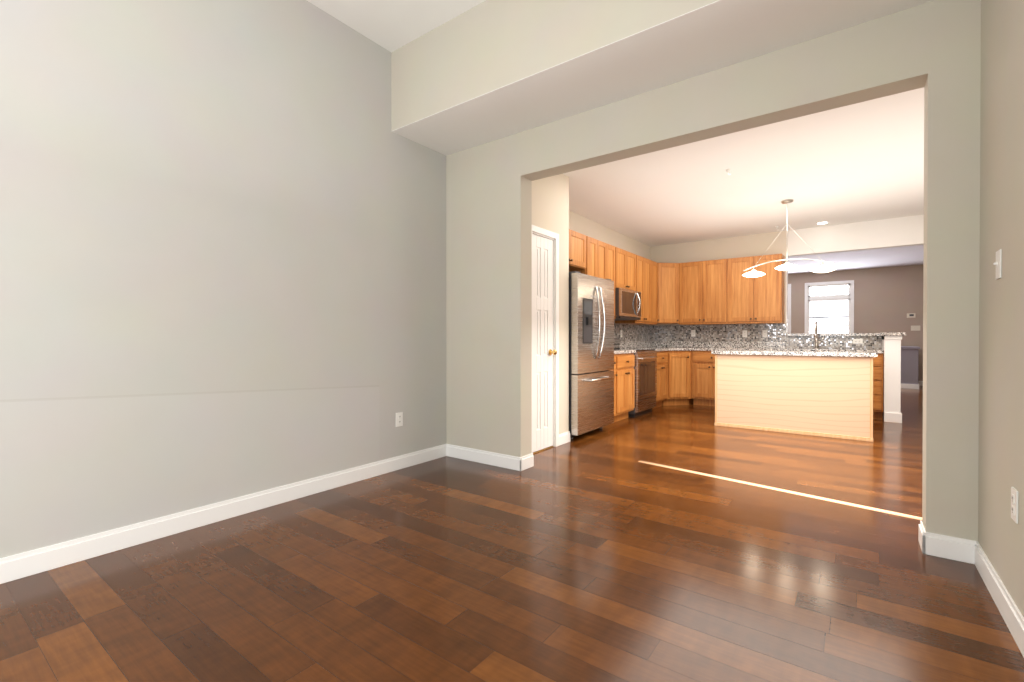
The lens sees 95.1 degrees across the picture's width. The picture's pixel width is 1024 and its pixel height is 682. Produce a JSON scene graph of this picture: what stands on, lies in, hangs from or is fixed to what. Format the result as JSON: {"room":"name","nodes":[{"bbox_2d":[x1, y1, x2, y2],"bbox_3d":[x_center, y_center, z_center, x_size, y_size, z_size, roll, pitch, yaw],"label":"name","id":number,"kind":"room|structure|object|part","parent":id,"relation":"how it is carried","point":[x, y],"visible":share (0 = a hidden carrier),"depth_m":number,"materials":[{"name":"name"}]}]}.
{"room":"empty living room","nodes":[
{"label":"empty living room","id":0,"kind":"room"},
{"bbox_2d":[0,0,650,557],"bbox_3d":[1.057,-0.652,6.674,0.140,3.380,16.200,0,0,36],"label":"wall","id":1,"kind":"structure","parent":0,"point":[222,250],"depth_m":2.69,"materials":[{"name":"grey paint"}]},
{"bbox_2d":[0,444,447,583],"bbox_3d":[-2.134,1.009,2.203,0.014,0.110,5.200,0,0,36],"label":"baseboard","id":2,"kind":"structure","parent":1,"relation":"attached to","point":[28,563],"depth_m":2.62,"materials":[{"name":"white wood"}]},
{"bbox_2d":[396,412,402,426],"bbox_3d":[-0.925,0.644,3.853,0.008,0.115,0.070,0,0,36],"label":"outlet","id":3,"kind":"object","parent":1,"relation":"attached to","point":[399,418],"visible":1,"depth_m":3.85,"materials":[{"name":"white plastic"}]},
{"bbox_2d":[569,229,588,271],"bbox_3d":[0.515,-1.095,5.518,0.347,0.420,0.910,0,0,36],"label":"upper cabinet","id":4,"kind":"object","parent":1,"relation":"attached to","point":[578,242],"depth_m":5.63,"materials":[{"name":"brown wood"}]},
{"bbox_2d":[577,237,620,320],"bbox_3d":[1.059,-0.799,6.261,0.347,1.020,0.930,0,0,36],"label":"upper cabinet","id":5,"kind":"object","parent":1,"relation":"attached to","point":[604,258],"depth_m":6.20,"materials":[{"name":"brown wood"}]},
{"bbox_2d":[621,249,636,290],"bbox_3d":[1.517,-1.025,6.885,0.347,0.575,0.760,0,0,36],"label":"upper cabinet","id":6,"kind":"object","parent":1,"relation":"attached to","point":[628,259],"depth_m":6.86,"materials":[{"name":"brown wood"}]},
{"bbox_2d":[614,288,640,320],"bbox_3d":[1.575,-0.524,6.846,0.484,0.420,0.754,0,0,36],"label":"microwave","id":7,"kind":"object","parent":6,"relation":"attached to","point":[627,304],"visible":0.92,"depth_m":6.64,"materials":[{"name":"grey metal"}]},
{"bbox_2d":[614,323,650,341],"bbox_3d":[1.590,-0.131,7.277,0.009,0.286,3.180,0,0,36],"label":"tile backsplash","id":8,"kind":"structure","parent":1,"relation":"attached to","point":[630,332],"depth_m":7.86,"materials":[{"name":"tile"}]},
{"bbox_2d":[615,255,660,324],"bbox_3d":[2.039,-0.807,7.561,0.391,1.020,1.085,0,0,36],"label":"upper cabinet","id":9,"kind":"object","parent":1,"relation":"attached to","point":[648,271],"depth_m":7.54,"materials":[{"name":"brown wood"}]},
{"bbox_2d":[661,263,680,324],"bbox_3d":[2.606,-0.810,8.091,0.678,1.020,0.678,0,0,36],"label":"upper cabinet","id":10,"kind":"object","parent":1,"relation":"attached to","point":[670,272],"depth_m":7.91,"materials":[{"name":"brown wood"}]},
{"bbox_2d":[307,0,485,51],"bbox_3d":[-0.770,-2.370,1.096,3.780,0.120,5.340,0,0,36],"label":"ceiling","id":11,"kind":"structure","parent":0,"point":[391,25],"depth_m":3.35,"materials":[{"name":"white paint"}]},
{"bbox_2d":[0,386,1023,681],"bbox_3d":[3.008,1.096,5.253,5.300,0.100,16.600,0,0,36],"label":"floor","id":12,"kind":"structure","parent":0,"point":[602,554],"depth_m":2.07,"materials":[{"name":"brown wood"}]},
{"bbox_2d":[569,271,613,438],"bbox_3d":[0.694,0.158,5.394,0.774,1.774,0.906,0,0,36],"label":"fridge","id":13,"kind":"object","parent":12,"relation":"on","point":[591,353],"visible":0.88,"depth_m":5.08,"materials":[{"name":"grey metal"}]},
{"bbox_2d":[614,354,617,421],"bbox_3d":[0.981,0.603,5.916,0.632,0.880,0.227,0,0,36],"label":"base cabinet","id":14,"kind":"object","parent":12,"relation":"on","point":[615,355],"depth_m":5.84,"materials":[{"name":"brown wood"}]},
{"bbox_2d":[618,353,634,420],"bbox_3d":[1.227,0.601,6.252,0.632,0.880,0.605,0,0,36],"label":"base cabinet","id":15,"kind":"object","parent":12,"relation":"on","point":[626,362],"depth_m":6.07,"materials":[{"name":"brown wood"}]},
{"bbox_2d":[614,342,636,353],"bbox_3d":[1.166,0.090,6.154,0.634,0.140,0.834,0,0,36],"label":"countertop","id":16,"kind":"structure","parent":15,"relation":"on","point":[623,345],"depth_m":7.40,"materials":[{"name":"grey stone"}]},
{"bbox_2d":[614,338,657,417],"bbox_3d":[1.671,0.500,6.781,0.706,1.075,0.760,0,0,36],"label":"range","id":17,"kind":"object","parent":12,"relation":"on","point":[645,367],"visible":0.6,"depth_m":6.56,"materials":[{"name":"grey metal"}]},
{"bbox_2d":[652,351,673,408],"bbox_3d":[2.081,0.595,7.371,0.686,0.880,0.659,0,0,36],"label":"base cabinet","id":18,"kind":"object","parent":12,"relation":"on","point":[665,360],"depth_m":7.34,"materials":[{"name":"brown wood"}]},
{"bbox_2d":[674,351,693,404],"bbox_3d":[2.611,0.592,7.913,0.900,0.880,0.965,0,0,36],"label":"base cabinet","id":19,"kind":"object","parent":12,"relation":"on","point":[685,377],"depth_m":7.46,"materials":[{"name":"brown wood"}]},
{"bbox_2d":[637,341,692,350],"bbox_3d":[2.254,0.083,7.397,0.917,0.140,0.914,0,0,36],"label":"countertop","id":20,"kind":"structure","parent":19,"relation":"on","point":[680,346],"depth_m":8.17,"materials":[{"name":"grey stone"}]},
{"bbox_2d":[693,342,883,352],"bbox_3d":[3.679,0.084,7.318,3.310,0.140,0.644,0,0,36],"label":"countertop","id":21,"kind":"structure","parent":19,"relation":"on","point":[697,346],"depth_m":7.40,"materials":[{"name":"grey stone"}]},
{"bbox_2d":[814,321,823,348],"bbox_3d":[4.469,-0.088,6.830,0.122,0.408,0.237,0,0,36],"label":"faucet","id":22,"kind":"object","parent":21,"relation":"on","point":[816,336],"visible":0.98,"depth_m":6.89,"materials":[{"name":"silver metal"}]},
{"bbox_2d":[694,351,714,405],"bbox_3d":[3.320,0.593,7.599,0.615,0.880,0.632,0,0,36],"label":"base cabinet","id":23,"kind":"object","parent":12,"relation":"on","point":[704,361],"depth_m":7.43,"materials":[{"name":"brown wood"}]},
{"bbox_2d":[642,462,919,519],"bbox_3d":[1.797,1.056,3.432,1.922,0.001,0.056,0,0,45],"label":"transition strip","id":24,"kind":"object","parent":12,"relation":"on","point":[792,492],"depth_m":3.31,"materials":[{"name":"white wood"}]},
{"bbox_2d":[714,354,872,441],"bbox_3d":[3.340,0.604,5.617,1.556,0.880,0.723,0,0,36],"label":"kitchen island","id":25,"kind":"object","parent":12,"relation":"on","point":[827,396],"visible":0.98,"depth_m":5.28,"materials":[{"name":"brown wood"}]},
{"bbox_2d":[711,350,877,356],"bbox_3d":[3.334,0.143,5.607,1.620,0.040,0.753,0,0,36],"label":"island countertop","id":26,"kind":"structure","parent":25,"relation":"on","point":[808,353],"depth_m":5.32,"materials":[{"name":"stone"}]},
{"bbox_2d":[873,353,882,419],"bbox_3d":[4.846,0.600,6.480,0.429,0.880,0.632,0,0,36],"label":"base cabinet","id":27,"kind":"object","parent":12,"relation":"on","point":[877,361],"depth_m":6.14,"materials":[{"name":"brown wood"}]},
{"bbox_2d":[532,174,568,433],"bbox_3d":[0.041,-0.325,4.649,0.620,2.750,1.010,0,0,36],"label":"wall","id":28,"kind":"structure","parent":0,"point":[550,203],"depth_m":4.75,"materials":[{"name":"beige paint"}]},
{"bbox_2d":[532,225,569,453],"bbox_3d":[0.276,-0.008,4.487,0.172,2.117,1.024,0,0,36],"label":"door","id":29,"kind":"structure","parent":28,"relation":"attached to","point":[543,352],"depth_m":4.53,"materials":[{"name":"white wood"}]},
{"bbox_3d":[0.257,-0.008,4.501,0.126,2.117,1.024,0,0,36],"label":"door casing trim pantry","id":30,"kind":"part","parent":29,"relation":"part of","materials":[{"name":"white wood"}]},
{"bbox_2d":[391,0,717,130],"bbox_3d":[0.623,-2.031,2.998,3.500,0.680,0.626,0,0,36],"label":"soffit beam","id":31,"kind":"structure","parent":0,"point":[484,47],"depth_m":3.12,"materials":[{"name":"beige paint"}]},
{"bbox_2d":[392,0,933,155],"bbox_3d":[0.624,-1.689,3.000,3.500,0.004,0.625,0,0,36],"label":"ceiling","id":32,"kind":"structure","parent":0,"point":[715,35],"depth_m":2.84,"materials":[{"name":"beige paint"}]},
{"bbox_2d":[446,0,980,540],"bbox_3d":[1.381,-0.631,2.939,5.080,3.380,0.160,0,0,36],"label":"wall","id":33,"kind":"structure","parent":0,"point":[932,48],"depth_m":2.74,"materials":[{"name":"beige paint"}]},
{"bbox_2d":[448,444,523,470],"bbox_3d":[-0.253,0.998,4.039,0.817,0.110,0.014,0,0,36],"label":"baseboard","id":34,"kind":"structure","parent":33,"relation":"attached to","point":[470,454],"depth_m":4.00,"materials":[{"name":"white wood"}]},
{"bbox_2d":[563,87,923,273],"bbox_3d":[4.675,-1.776,7.424,5.080,0.120,10.980,0,0,36],"label":"ceiling","id":35,"kind":"structure","parent":0,"point":[859,162],"depth_m":5.03,"materials":[{"name":"white paint"}]},
{"bbox_2d":[742,199,836,276],"bbox_3d":[3.345,-1.256,5.699,0.994,0.901,0.264,0,0,36],"label":"chandelier","id":36,"kind":"object","parent":35,"relation":"hanging from","point":[821,268],"visible":1,"depth_m":5.66,"materials":[{"name":"silver metal"}]},
{"bbox_2d":[815,222,828,224],"bbox_3d":[4.505,-1.710,6.805,0.176,0.004,0.176,0,0,36],"label":"recessed light","id":37,"kind":"object","parent":35,"relation":"in","point":[819,223],"visible":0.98,"depth_m":6.81,"materials":[{"name":"white plastic"}]},
{"bbox_2d":[651,215,923,341],"bbox_3d":[4.503,-0.340,7.199,4.800,2.750,0.120,0,0,36],"label":"wall","id":38,"kind":"structure","parent":0,"point":[889,233],"depth_m":7.14,"materials":[{"name":"beige paint"}]},
{"bbox_2d":[681,258,732,324],"bbox_3d":[3.223,-0.808,7.816,0.879,1.020,0.391,0,0,36],"label":"upper cabinet","id":39,"kind":"object","parent":38,"relation":"attached to","point":[718,291],"depth_m":7.66,"materials":[{"name":"brown wood"}]},
{"bbox_2d":[733,254,784,323],"bbox_3d":[3.811,-0.806,7.411,0.830,1.020,0.348,0,0,36],"label":"upper cabinet","id":40,"kind":"object","parent":38,"relation":"attached to","point":[756,300],"depth_m":7.22,"materials":[{"name":"brown wood"}]},
{"bbox_2d":[651,323,881,348],"bbox_3d":[3.870,-0.083,7.584,3.324,0.386,0.009,0,0,36],"label":"tile backsplash","id":41,"kind":"structure","parent":38,"relation":"attached to","point":[717,333],"depth_m":7.55,"materials":[{"name":"tile"}]},
{"bbox_2d":[742,330,746,336],"bbox_3d":[3.790,-0.117,7.631,0.070,0.115,0.008,0,0,36],"label":"outlet","id":42,"kind":"object","parent":41,"relation":"attached to","point":[744,333],"visible":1,"depth_m":7.63,"materials":[{"name":"white plastic"}]},
{"bbox_2d":[762,330,766,336],"bbox_3d":[4.024,-0.116,7.460,0.070,0.115,0.008,0,0,36],"label":"outlet","id":43,"kind":"object","parent":41,"relation":"attached to","point":[764,333],"visible":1,"depth_m":7.46,"materials":[{"name":"white plastic"}]},
{"bbox_2d":[786,256,787,332],"bbox_3d":[4.306,-0.723,7.341,0.012,1.205,0.124,0,0,36],"label":"trim","id":44,"kind":"structure","parent":38,"relation":"attached to","point":[787,299],"depth_m":7.33,"materials":[{"name":"white wood"}]},
{"bbox_2d":[787,332,905,335],"bbox_3d":[4.705,-0.093,6.711,1.376,0.040,1.030,0,0,36],"label":"bar","id":45,"kind":"object","parent":38,"relation":"on","point":[855,334],"visible":0.9,"depth_m":6.76,"materials":[{"name":"grey stone"}]},
{"bbox_2d":[853,339,862,343],"bbox_3d":[4.984,0.003,6.757,0.115,0.070,0.008,0,0,36],"label":"outlet","id":46,"kind":"object","parent":38,"relation":"attached to","point":[857,341],"depth_m":6.75,"materials":[{"name":"white plastic"}]},
{"bbox_2d":[788,265,922,380],"bbox_3d":[7.880,-0.365,11.803,4.800,2.750,0.140,0,0,36],"label":"wall","id":47,"kind":"structure","parent":0,"point":[887,299],"depth_m":11.09,"materials":[{"name":"grey paint"}]},
{"bbox_2d":[787,284,790,333],"bbox_3d":[6.854,-0.534,12.499,1.060,1.900,0.130,0,0,36],"label":"trim","id":48,"kind":"structure","parent":47,"relation":"in","point":[789,308],"depth_m":12.18,"materials":[{"name":"white"}]},
{"bbox_2d":[805,280,853,332],"bbox_3d":[7.918,-0.530,11.718,1.060,1.900,0.130,0,0,36],"label":"window","id":49,"kind":"structure","parent":47,"relation":"in","point":[829,308],"depth_m":11.72,"materials":[{"name":"white"}]},
{"bbox_2d":[907,313,914,317],"bbox_3d":[9.160,-0.585,10.757,0.150,0.100,0.030,0,0,36],"label":"thermostat","id":50,"kind":"object","parent":47,"relation":"attached to","point":[910,315],"depth_m":10.75,"materials":[{"name":"beige plastic"}]},
{"bbox_2d":[911,326,919,330],"bbox_3d":[9.229,-0.294,10.717,0.165,0.115,0.016,0,0,36],"label":"light switch","id":51,"kind":"object","parent":47,"relation":"attached to","point":[915,328],"visible":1,"depth_m":10.72,"materials":[{"name":"beige plastic"}]},
{"bbox_2d":[882,336,901,422],"bbox_3d":[5.077,0.486,6.273,0.182,1.110,0.690,0,0,36],"label":"wall","id":52,"kind":"structure","parent":0,"point":[891,346],"depth_m":6.01,"materials":[{"name":"white paint"}]},
{"bbox_2d":[901,346,919,388],"bbox_3d":[8.785,0.570,10.421,0.350,0.895,1.024,0,0,36],"label":"wall","id":53,"kind":"structure","parent":0,"point":[909,367],"depth_m":10.03,"materials":[{"name":"grey paint"}]},
{"bbox_2d":[978,0,1023,616],"bbox_3d":[0.739,-0.615,0.086,0.140,3.380,5.200,0,0,36],"label":"wall","id":54,"kind":"structure","parent":0,"point":[1001,411],"depth_m":1.88,"materials":[{"name":"beige paint"}]},
{"bbox_2d":[968,539,1023,656],"bbox_3d":[0.677,1.020,0.141,0.014,0.110,5.200,0,0,36],"label":"baseboard","id":55,"kind":"structure","parent":54,"relation":"attached to","point":[1012,616],"depth_m":1.85,"materials":[{"name":"white wood"}]},
{"bbox_2d":[993,249,1001,279],"bbox_3d":[1.984,-0.312,1.919,0.018,0.115,0.070,0,0,36],"label":"light switch","id":56,"kind":"object","parent":54,"relation":"attached to","point":[998,263],"visible":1,"depth_m":1.91,"materials":[{"name":"white plastic"}]},
{"bbox_2d":[1011,487,1017,523],"bbox_3d":[1.834,0.598,1.713,0.008,0.115,0.070,0,0,36],"label":"outlet","id":57,"kind":"object","parent":54,"relation":"attached to","point":[1014,504],"visible":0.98,"depth_m":1.70,"materials":[{"name":"white plastic"}]}
]}

